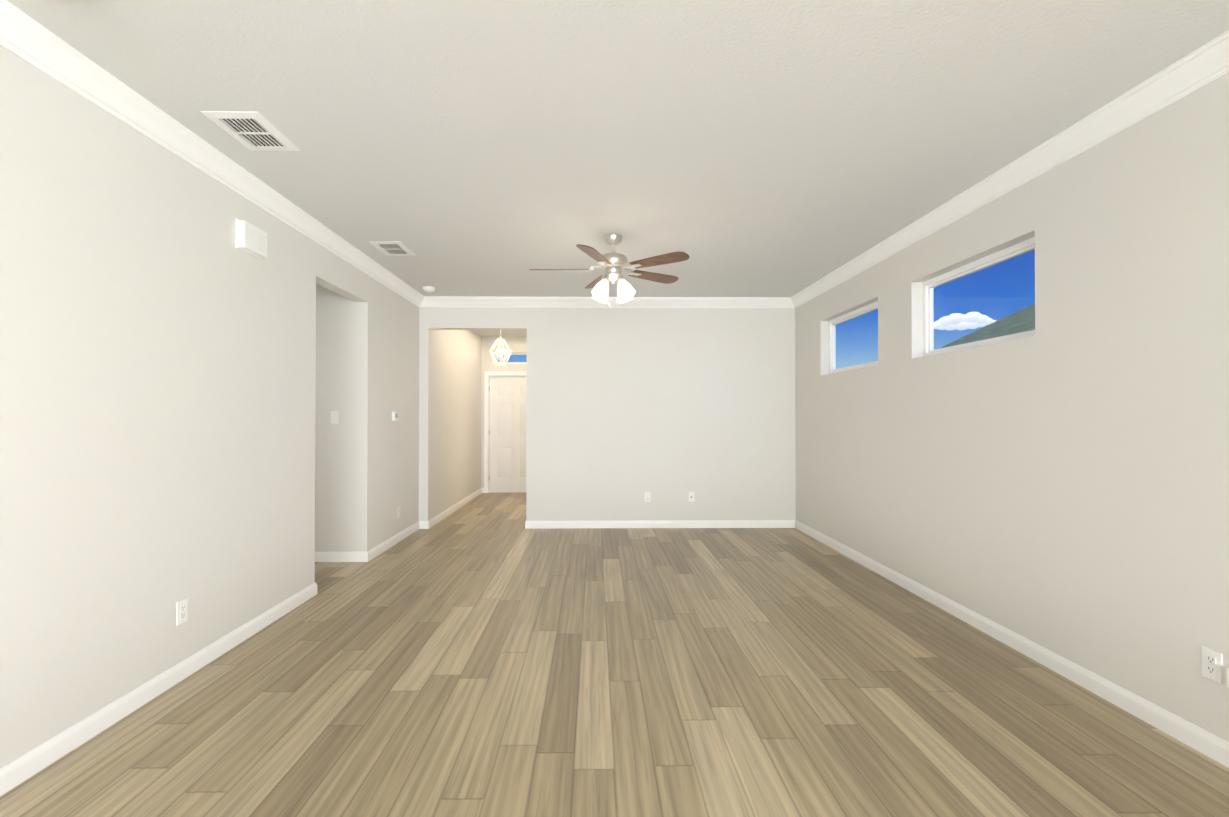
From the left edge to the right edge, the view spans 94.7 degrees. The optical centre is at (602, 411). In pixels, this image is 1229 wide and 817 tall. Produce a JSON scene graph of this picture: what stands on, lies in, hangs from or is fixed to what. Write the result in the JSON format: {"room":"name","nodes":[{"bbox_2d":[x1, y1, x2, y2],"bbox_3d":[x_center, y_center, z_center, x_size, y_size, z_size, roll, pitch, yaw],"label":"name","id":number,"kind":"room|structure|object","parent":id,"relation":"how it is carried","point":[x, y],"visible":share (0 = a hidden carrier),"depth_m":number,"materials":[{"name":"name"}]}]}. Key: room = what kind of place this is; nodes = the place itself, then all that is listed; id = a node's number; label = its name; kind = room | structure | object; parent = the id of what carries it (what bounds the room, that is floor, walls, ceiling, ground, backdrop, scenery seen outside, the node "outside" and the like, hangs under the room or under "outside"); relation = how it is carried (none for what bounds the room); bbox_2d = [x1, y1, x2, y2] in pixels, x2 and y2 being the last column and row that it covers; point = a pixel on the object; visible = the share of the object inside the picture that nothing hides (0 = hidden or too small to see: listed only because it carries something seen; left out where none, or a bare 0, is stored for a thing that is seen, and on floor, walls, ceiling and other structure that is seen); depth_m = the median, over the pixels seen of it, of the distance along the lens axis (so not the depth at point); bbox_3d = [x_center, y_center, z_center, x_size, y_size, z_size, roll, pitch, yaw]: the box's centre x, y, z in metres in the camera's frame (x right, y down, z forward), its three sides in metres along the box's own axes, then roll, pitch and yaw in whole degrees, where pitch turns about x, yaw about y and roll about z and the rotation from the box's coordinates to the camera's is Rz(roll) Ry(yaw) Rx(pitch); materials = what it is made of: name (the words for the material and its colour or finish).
{"room":"empty living room","nodes":[
{"label":"empty living room","id":0,"kind":"room"},
{"bbox_2d":[0,45,418,767],"bbox_3d":[-2.150,-0.044,0.231,0.120,2.740,12.970,0,-1,-1],"label":"wall","id":1,"kind":"structure","parent":0,"point":[156,395],"depth_m":2.62,"materials":[{"name":"paint"}]},
{"bbox_2d":[0,582,316,795],"bbox_3d":[-2.066,1.270,-0.957,0.014,0.090,10.374,0,-1,-1],"label":"baseboard","id":2,"kind":"structure","parent":1,"relation":"attached to","point":[24,767],"depth_m":2.54,"materials":[{"name":"white paint"}]},
{"bbox_2d":[176,598,187,625],"bbox_3d":[-2.123,1.009,2.858,0.008,0.115,0.070,0,-1,-1],"label":"electrical outlet","id":3,"kind":"object","parent":1,"relation":"attached to","point":[182,612],"visible":1,"depth_m":2.85,"materials":[{"name":"white plastic"}]},
{"bbox_2d":[0,0,423,306],"bbox_3d":[-2.047,-1.358,0.304,0.086,0.112,12.850,0,-1,-1],"label":"crown molding","id":4,"kind":"structure","parent":1,"relation":"attached to","point":[34,44],"depth_m":2.64,"materials":[{"name":"white paint"}]},
{"bbox_2d":[235,219,266,258],"bbox_3d":[-2.109,-1.036,3.406,0.052,0.170,0.240,0,-1,-1],"label":"door chime","id":5,"kind":"object","parent":1,"relation":"attached to","point":[250,239],"visible":1,"depth_m":3.36,"materials":[{"name":"white plastic"}]},
{"bbox_2d":[392,411,397,420],"bbox_3d":[-2.157,0.046,5.886,0.026,0.100,0.124,0,-1,-1],"label":"thermostat","id":6,"kind":"object","parent":1,"relation":"attached to","point":[394,416],"visible":1,"depth_m":5.85,"materials":[{"name":"white plastic"}]},
{"bbox_2d":[370,521,422,559],"bbox_3d":[-2.150,1.332,5.953,0.040,0.090,1.504,0,-1,-1],"label":"baseboard","id":7,"kind":"structure","parent":1,"relation":"attached to","point":[372,553],"depth_m":5.86,"materials":[{"name":"white paint"}]},
{"bbox_2d":[397,506,399,517],"bbox_3d":[-2.168,1.067,6.017,0.008,0.115,0.070,0,-1,-1],"label":"electrical outlet","id":8,"kind":"object","parent":1,"relation":"attached to","point":[398,512],"visible":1,"depth_m":6.00,"materials":[{"name":"white plastic"}]},
{"bbox_2d":[315,284,354,551],"bbox_3d":[-3.641,0.000,5.236,2.720,2.740,0.120,0,-1,-1],"label":"wall","id":9,"kind":"structure","parent":0,"point":[334,443],"depth_m":5.19,"materials":[{"name":"paint"}]},
{"bbox_2d":[331,411,337,423],"bbox_3d":[-2.460,0.050,5.186,0.070,0.115,0.012,0,-1,-1],"label":"light switch","id":10,"kind":"object","parent":9,"relation":"attached to","point":[334,417],"visible":1,"depth_m":5.19,"materials":[{"name":"white plastic"}]},
{"bbox_2d":[315,550,369,561],"bbox_3d":[-3.572,1.324,5.158,2.854,0.090,0.014,0,-1,-1],"label":"baseboard","id":11,"kind":"structure","parent":9,"relation":"attached to","point":[319,556],"depth_m":5.17,"materials":[{"name":"white paint"}]},
{"bbox_2d":[431,330,481,518],"bbox_3d":[-2.155,0.028,8.352,0.120,2.740,3.030,0,-1,-1],"label":"wall","id":12,"kind":"structure","parent":0,"point":[456,356],"depth_m":7.97,"materials":[{"name":"paint"}]},
{"bbox_2d":[426,488,482,528],"bbox_3d":[-2.088,1.352,8.274,0.030,0.090,3.164,0,-1,-1],"label":"baseboard","id":13,"kind":"structure","parent":12,"relation":"attached to","point":[447,512],"depth_m":7.75,"materials":[{"name":"white paint"}]},
{"bbox_2d":[481,336,526,487],"bbox_3d":[-1.534,0.042,9.945,1.405,2.740,0.140,0,-1,-1],"label":"wall","id":14,"kind":"structure","parent":0,"point":[516,344],"depth_m":9.88,"materials":[{"name":"paint"}]},
{"bbox_2d":[484,371,526,492],"bbox_3d":[-1.527,0.354,9.934,1.070,2.115,0.158,0,-1,-1],"label":"door frame","id":15,"kind":"structure","parent":14,"relation":"attached to","point":[486,374],"depth_m":9.86,"materials":[{"name":"white paint"}]},
{"bbox_2d":[489,376,526,492],"bbox_3d":[-1.532,0.392,9.900,0.932,2.040,0.122,0,-1,-1],"label":"front door","id":16,"kind":"structure","parent":14,"relation":"in","point":[507,432],"depth_m":9.92,"materials":[{"name":"white paint"}]},
{"bbox_2d":[493,353,526,363],"bbox_3d":[-1.527,-0.938,9.964,0.804,0.200,0.060,0,-1,-1],"label":"transom","id":17,"kind":"object","parent":14,"relation":"in","point":[494,354],"visible":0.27,"depth_m":9.94,"materials":[{"name":"clear glass"}]},
{"bbox_2d":[419,307,795,520],"bbox_3d":[0.078,0.014,6.808,4.760,2.740,0.120,0,-1,-1],"label":"wall","id":18,"kind":"structure","parent":0,"point":[668,409],"depth_m":6.75,"materials":[{"name":"paint"}]},
{"bbox_2d":[424,296,787,307],"bbox_3d":[0.054,-1.301,6.717,4.290,0.112,0.086,0,-1,-1],"label":"crown molding","id":19,"kind":"structure","parent":18,"relation":"attached to","point":[429,301],"depth_m":6.71,"materials":[{"name":"white paint"}]},
{"bbox_2d":[645,492,649,501],"bbox_3d":[0.533,1.014,6.742,0.070,0.115,0.008,0,-1,-1],"label":"electrical outlet","id":20,"kind":"object","parent":18,"relation":"attached to","point":[647,496],"visible":1,"depth_m":6.74,"materials":[{"name":"white plastic"}]},
{"bbox_2d":[688,492,693,501],"bbox_3d":[1.058,1.014,6.745,0.070,0.115,0.016,0,-1,-1],"label":"electrical outlet","id":21,"kind":"object","parent":18,"relation":"attached to","point":[690,496],"visible":1,"depth_m":6.75,"materials":[{"name":"white plastic"}]},
{"bbox_2d":[0,493,1228,816],"bbox_3d":[-1.254,1.371,1.917,8.000,0.060,16.700,0,-1,-1],"label":"floor","id":22,"kind":"structure","parent":0,"point":[486,655],"depth_m":2.58,"materials":[{"name":"beige wood"}]},
{"bbox_2d":[7,0,1228,335],"bbox_3d":[-1.254,-1.429,1.942,8.000,0.060,16.700,0,-1,-1],"label":"ceiling","id":23,"kind":"structure","parent":0,"point":[731,148],"depth_m":2.59,"materials":[{"name":"paint"}]},
{"bbox_2d":[201,111,300,150],"bbox_3d":[-1.734,-1.387,2.814,0.265,0.009,0.380,0,-1,-1],"label":"ceiling vent","id":24,"kind":"object","parent":23,"relation":"in","point":[254,131],"visible":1,"depth_m":2.79,"materials":[{"name":"white plastic"}]},
{"bbox_2d":[368,241,415,255],"bbox_3d":[-1.761,-1.370,4.759,0.265,0.009,0.390,0,-1,-1],"label":"ceiling vent","id":25,"kind":"object","parent":23,"relation":"in","point":[392,247],"visible":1,"depth_m":4.73,"materials":[{"name":"white plastic"}]},
{"bbox_2d":[422,286,434,292],"bbox_3d":[-1.904,-1.336,6.192,0.136,0.051,0.136,0,-1,-1],"label":"smoke detector","id":26,"kind":"object","parent":23,"relation":"attached to","point":[429,289],"visible":1,"depth_m":6.15,"materials":[{"name":"white plastic"}]},
{"bbox_2d":[489,330,511,365],"bbox_3d":[-1.515,-1.007,8.385,0.317,0.670,0.367,0,-1,-1],"label":"chandelier","id":27,"kind":"object","parent":23,"relation":"hanging from","point":[499,350],"visible":0.94,"depth_m":8.37,"materials":[{"name":"white metal"}]},
{"bbox_2d":[529,234,688,307],"bbox_3d":[0.031,-1.092,4.453,1.230,0.569,1.274,0,-1,-1],"label":"fan","id":28,"kind":"object","parent":23,"relation":"hanging from","point":[612,263],"visible":1,"depth_m":4.38,"materials":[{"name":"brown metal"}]},
{"bbox_2d":[795,73,1228,741],"bbox_3d":[2.475,-0.044,0.297,0.150,2.740,12.970,0,-1,-1],"label":"wall","id":29,"kind":"structure","parent":0,"point":[1057,483],"depth_m":2.82,"materials":[{"name":"paint"}]},
{"bbox_2d":[828,301,877,373],"bbox_3d":[2.443,-0.683,5.414,0.060,0.580,1.225,0,-1,-1],"label":"window","id":30,"kind":"structure","parent":29,"relation":"in","point":[859,312],"depth_m":5.66,"materials":[{"name":"clear glass"}]},
{"bbox_2d":[525,520,1228,767],"bbox_3d":[0.749,1.295,1.896,3.255,0.090,16.000,0,-1,-1],"label":"baseboard","id":31,"kind":"structure","parent":29,"relation":"attached to","point":[1207,743],"depth_m":3.28,"materials":[{"name":"white paint"}]},
{"bbox_2d":[923,237,1034,356],"bbox_3d":[2.467,-0.699,3.693,0.060,0.580,1.207,0,-1,-1],"label":"window","id":32,"kind":"structure","parent":29,"relation":"in","point":[1018,249],"depth_m":3.77,"materials":[{"name":"clear glass"}]},
{"bbox_2d":[788,30,1228,307],"bbox_3d":[2.356,-1.357,0.367,0.086,0.112,12.850,0,-1,-1],"label":"crown molding","id":33,"kind":"structure","parent":29,"relation":"attached to","point":[1209,62],"depth_m":2.84,"materials":[{"name":"white paint"}]},
{"bbox_2d":[1202,646,1222,683],"bbox_3d":[2.369,0.983,2.201,0.008,0.115,0.070,0,-1,-1],"label":"electrical outlet","id":34,"kind":"object","parent":29,"relation":"attached to","point":[1212,665],"visible":1,"depth_m":2.20,"materials":[{"name":"white plastic"}]},
{"bbox_2d":[1227,668,1228,686],"bbox_3d":[2.359,0.997,2.086,0.031,0.070,0.080,0,-1,-1],"label":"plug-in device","id":35,"kind":"object","parent":29,"relation":"attached to","point":[1227,677],"visible":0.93,"depth_m":2.12,"materials":[{"name":"white plastic"}]},
{"label":"outside","id":36,"kind":"structure","parent":0,"visible":0},
{"bbox_2d":[934,312,995,330],"bbox_3d":[96.163,-24.181,151.561,13.226,4.790,9.622,0,-1,-1],"label":"cloud","id":37,"kind":"structure","parent":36,"point":[954,326],"depth_m":149.87,"materials":[{"name":"white"}]},
{"bbox_2d":[939,303,1034,348],"bbox_3d":[6.183,-0.461,10.739,1.720,3.400,8.500,0,-1,-1],"label":"roof","id":38,"kind":"structure","parent":36,"point":[1012,319],"depth_m":9.45,"materials":[{"name":"grey"}]}
]}

